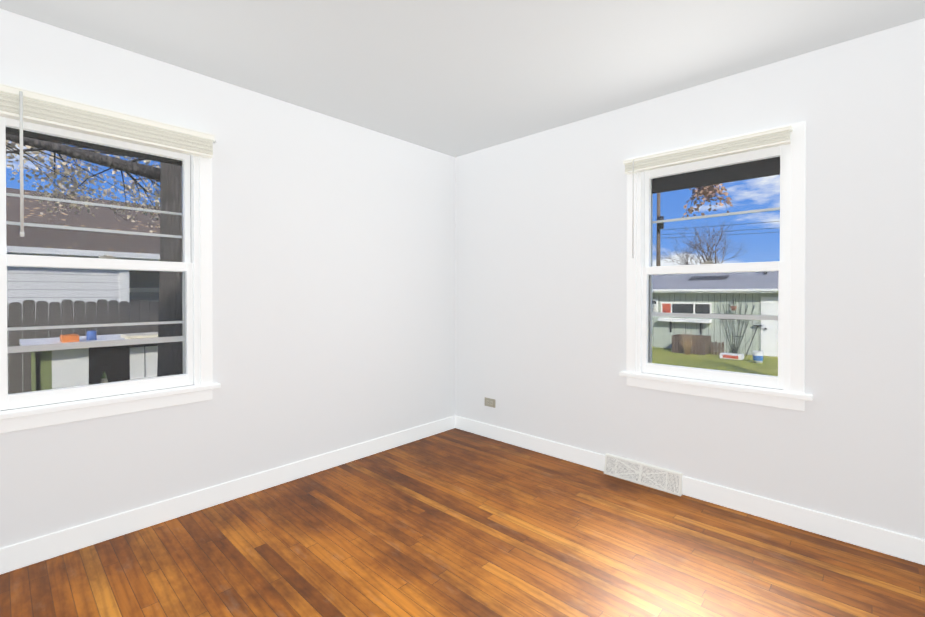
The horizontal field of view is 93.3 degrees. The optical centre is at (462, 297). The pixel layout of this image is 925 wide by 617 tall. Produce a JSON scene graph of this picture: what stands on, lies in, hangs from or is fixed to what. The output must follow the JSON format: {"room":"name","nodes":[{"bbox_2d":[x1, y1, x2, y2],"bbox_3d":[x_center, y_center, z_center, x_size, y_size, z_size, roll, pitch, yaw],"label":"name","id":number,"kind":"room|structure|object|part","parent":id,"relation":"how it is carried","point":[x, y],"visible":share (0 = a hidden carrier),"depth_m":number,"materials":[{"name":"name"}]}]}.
{"room":"empty bedroom","nodes":[
{"label":"empty bedroom","id":0,"kind":"room"},
{"bbox_2d":[0,8,454,547],"bbox_3d":[-1.565,-0.028,2.504,0.220,2.440,4.590,0,1,43],"label":"wall","id":1,"kind":"structure","parent":0,"point":[333,283],"depth_m":2.73,"materials":[{"name":"white paint"}]},
{"bbox_2d":[0,117,212,433],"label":"window","id":2,"kind":"structure","parent":1,"relation":"in","point":[205,224],"depth_m":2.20,"materials":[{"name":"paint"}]},
{"bbox_2d":[6,225,181,393],"bbox_3d":[-1.854,0.067,2.255,0.001,0.815,0.704,0,1,43],"label":"screen","id":3,"kind":"object","parent":2,"relation":"attached to","point":[111,320],"depth_m":2.22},
{"bbox_3d":[-1.801,-0.480,2.201,0.035,0.679,0.749,0,1,43],"label":"left window sash","id":4,"kind":"part","parent":2,"relation":"part of","materials":[{"name":"white wood"}]},
{"bbox_3d":[-1.774,0.151,2.180,0.035,0.683,0.749,0,1,43],"label":"left window sash","id":5,"kind":"part","parent":2,"relation":"part of","materials":[{"name":"white wood"}]},
{"bbox_3d":[-1.740,0.554,2.151,0.014,0.063,0.920,0,1,43],"label":"left window apron","id":6,"kind":"part","parent":2,"relation":"part of","materials":[{"name":"white wood"}]},
{"bbox_2d":[98,255,114,258],"bbox_3d":[-1.770,-0.200,2.174,0.045,0.020,0.060,0,1,43],"label":"sash lock","id":7,"kind":"object","parent":2,"relation":"attached to","point":[107,257],"visible":0.92,"depth_m":2.17,"materials":[{"name":"grey metal"}]},
{"bbox_2d":[0,83,215,236],"bbox_3d":[-1.682,-0.578,2.143,0.097,0.637,0.892,0,1,43],"label":"window blind","id":8,"kind":"object","parent":2,"relation":"attached to","point":[21,105],"visible":1,"depth_m":2.04,"materials":[{"name":"plastic"}]},
{"bbox_2d":[0,383,220,419],"bbox_3d":[-1.739,0.509,2.150,0.075,0.027,0.990,0,1,43],"label":"window sill","id":9,"kind":"structure","parent":1,"relation":"attached to","point":[36,410],"depth_m":2.11,"materials":[{"name":"paint"}]},
{"bbox_2d":[0,416,454,574],"bbox_3d":[-1.160,1.134,2.777,0.011,0.112,3.189,0,1,43],"label":"baseboard","id":10,"kind":"structure","parent":1,"relation":"attached to","point":[33,551],"depth_m":2.40,"materials":[{"name":"paint"}]},
{"bbox_2d":[0,428,924,616],"bbox_3d":[-0.044,1.274,1.088,4.390,0.140,4.590,0,1,43],"label":"floor","id":11,"kind":"structure","parent":0,"point":[455,522],"depth_m":2.01,"materials":[{"name":"brown wood"}]},
{"bbox_2d":[0,0,924,156],"bbox_3d":[-0.044,-1.316,1.068,4.390,0.160,4.590,0,1,43],"label":"ceiling","id":12,"kind":"structure","parent":0,"point":[455,78],"depth_m":2.17,"materials":[{"name":"paint"}]},
{"bbox_2d":[455,18,924,539],"bbox_3d":[1.531,-0.028,2.598,4.170,2.440,0.220,0,1,43],"label":"wall","id":13,"kind":"structure","parent":0,"point":[540,284],"depth_m":2.43,"materials":[{"name":"white paint"}]},
{"bbox_2d":[485,397,494,407],"bbox_3d":[0.230,0.886,3.667,0.117,0.070,0.007,0,1,43],"label":"duplex electrical outlet","id":14,"kind":"object","parent":13,"relation":"attached to","point":[489,402],"visible":1,"depth_m":3.66,"materials":[{"name":"beige plastic"}]},
{"bbox_2d":[604,453,682,495],"bbox_3d":[1.140,1.126,2.788,0.485,0.127,0.048,0,1,43],"label":"air vent","id":15,"kind":"object","parent":13,"relation":"in","point":[655,477],"visible":0.98,"depth_m":2.77,"materials":[{"name":"metal"}]},
{"bbox_2d":[455,416,924,564],"bbox_3d":[1.371,1.136,2.598,3.950,0.112,0.011,0,1,43],"label":"baseboard","id":16,"kind":"structure","parent":13,"relation":"attached to","point":[899,545],"depth_m":2.36,"materials":[{"name":"paint"}]},
{"bbox_2d":[626,121,805,410],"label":"window","id":17,"kind":"structure","parent":13,"relation":"in","point":[797,259],"depth_m":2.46,"materials":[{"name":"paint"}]},
{"bbox_2d":[701,261,713,263],"bbox_3d":[1.442,-0.203,2.575,0.060,0.020,0.045,0,1,43],"label":"sash lock","id":18,"kind":"object","parent":17,"relation":"attached to","point":[708,262],"visible":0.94,"depth_m":2.56,"materials":[{"name":"grey metal"}]},
{"bbox_2d":[623,125,792,257],"bbox_3d":[1.364,-0.560,2.528,0.869,0.632,0.061,0,1,43],"label":"window blind","id":19,"kind":"object","parent":17,"relation":"attached to","point":[780,136],"visible":0.98,"depth_m":2.48,"materials":[{"name":"plastic"}]},
{"bbox_3d":[1.446,0.148,2.582,0.749,0.683,0.035,0,1,43],"label":"right window sash","id":20,"kind":"part","parent":17,"relation":"part of","materials":[{"name":"white wood"}]},
{"bbox_3d":[1.459,-0.171,2.593,0.698,1.203,0.041,0,1,43],"label":"glass","id":21,"kind":"part","parent":17,"relation":"part of","materials":[{"name":"clear glass"}]},
{"bbox_3d":[1.472,-0.483,2.604,0.749,0.679,0.035,0,1,43],"label":"right window sash","id":22,"kind":"part","parent":17,"relation":"part of","materials":[{"name":"white wood"}]},
{"bbox_2d":[653,271,777,375],"bbox_3d":[1.522,0.151,2.662,0.704,0.640,0.001,0,1,43],"label":"screen","id":23,"kind":"object","parent":17,"relation":"attached to","point":[719,322],"depth_m":2.63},
{"bbox_3d":[1.414,0.551,2.551,0.920,0.063,0.014,0,1,43],"label":"right window apron","id":24,"kind":"part","parent":17,"relation":"part of","materials":[{"name":"white wood"}]},
{"bbox_2d":[620,371,812,400],"bbox_3d":[1.414,0.506,2.550,0.990,0.027,0.075,0,1,43],"label":"window sill","id":25,"kind":"structure","parent":13,"relation":"attached to","point":[741,388],"depth_m":2.46,"materials":[{"name":"paint"}]},
{"label":"outside","id":26,"kind":"structure","parent":0,"visible":0},
{"bbox_2d":[652,347,777,375],"bbox_3d":[-0.066,2.331,3.961,180.000,0.300,180.000,0,1,43],"label":"ground","id":27,"kind":"structure","parent":26,"point":[769,360],"depth_m":14.04,"materials":[{"name":"green plant"}]},
{"bbox_2d":[7,299,158,393],"bbox_3d":[-4.429,1.099,4.643,0.148,2.147,15.133,0,1,43],"label":"fence","id":28,"kind":"object","parent":27,"relation":"on","point":[14,380],"depth_m":4.69,"materials":[{"name":"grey wood"}]},
{"bbox_2d":[6,188,159,376],"bbox_3d":[-10.207,0.029,7.278,7.640,4.247,21.800,0,1,43],"label":"neighbouring house","id":29,"kind":"structure","parent":27,"relation":"on","point":[14,214],"depth_m":7.08,"materials":[{"name":"white"}]},
{"bbox_2d":[19,331,157,390],"bbox_3d":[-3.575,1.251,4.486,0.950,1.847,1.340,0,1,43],"label":"outdoor table","id":30,"kind":"object","parent":27,"relation":"on","point":[92,368],"depth_m":4.28,"materials":[{"name":"white paint"}]},
{"bbox_2d":[6,134,182,376],"bbox_3d":[-2.980,-2.190,4.409,3.361,8.728,5.046,0,1,43],"label":"maple tree","id":31,"kind":"object","parent":27,"relation":"on","point":[167,195],"depth_m":3.72,"materials":[{"name":"brown plant"}]},
{"bbox_2d":[678,331,696,354],"bbox_3d":[8.171,1.637,15.853,0.662,0.903,0.457,0,1,43],"label":"dry grass","id":32,"kind":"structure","parent":27,"relation":"on","point":[686,349],"depth_m":15.84,"materials":[{"name":"brown plant"}]},
{"bbox_2d":[672,334,723,354],"bbox_3d":[8.772,1.764,16.198,1.660,0.637,0.850,0,1,43],"label":"bin","id":33,"kind":"object","parent":27,"relation":"on","point":[699,344],"depth_m":15.94,"materials":[{"name":"brown wood"}]},
{"bbox_2d":[653,218,744,264],"bbox_3d":[14.006,-1.439,26.043,5.058,6.913,6.587,0,1,43],"label":"bare tree","id":34,"kind":"object","parent":27,"relation":"on","point":[708,250],"depth_m":25.20,"materials":[{"name":"brown plant"}]},
{"bbox_2d":[682,183,732,217],"bbox_3d":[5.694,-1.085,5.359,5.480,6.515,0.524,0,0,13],"label":"oak tree","id":35,"kind":"object","parent":27,"relation":"on","point":[707,189],"depth_m":5.80,"materials":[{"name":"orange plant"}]},
{"bbox_2d":[652,271,778,356],"bbox_3d":[11.045,0.348,19.388,8.820,3.421,6.970,0,1,43],"label":"house","id":36,"kind":"structure","parent":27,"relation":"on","point":[682,327],"depth_m":16.63,"materials":[{"name":"green"}]},
{"bbox_2d":[653,193,777,265],"bbox_3d":[17.330,-4.322,29.825,1.536,12.597,92.879,0,1,-40],"label":"utility pole","id":37,"kind":"object","parent":27,"relation":"on","point":[659,225],"depth_m":32.48,"materials":[{"name":"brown wood"}]},
{"bbox_2d":[720,352,743,359],"bbox_3d":[9.181,2.014,14.888,0.650,0.157,0.405,0,1,43],"label":"bag","id":38,"kind":"object","parent":27,"relation":"on","point":[731,355],"depth_m":14.74,"materials":[{"name":"white plastic"}]},
{"bbox_2d":[717,302,754,353],"bbox_3d":[10.015,1.136,16.057,1.223,1.900,0.092,0,1,43],"label":"trellis","id":39,"kind":"object","parent":27,"relation":"on","point":[734,349],"depth_m":16.05,"materials":[{"name":"grey wood"}]},
{"bbox_2d":[746,325,761,355],"bbox_3d":[10.295,1.548,15.434,0.414,1.093,0.588,0,1,43],"label":"tool","id":40,"kind":"object","parent":27,"relation":"on","point":[752,338],"depth_m":15.48,"materials":[{"name":"grey metal"}]},
{"bbox_2d":[752,351,763,362],"bbox_3d":[9.443,1.918,13.960,0.318,0.365,0.312,0,1,43],"label":"bucket","id":41,"kind":"object","parent":27,"relation":"on","point":[758,353],"depth_m":13.85,"materials":[{"name":"white plastic"}]}
]}

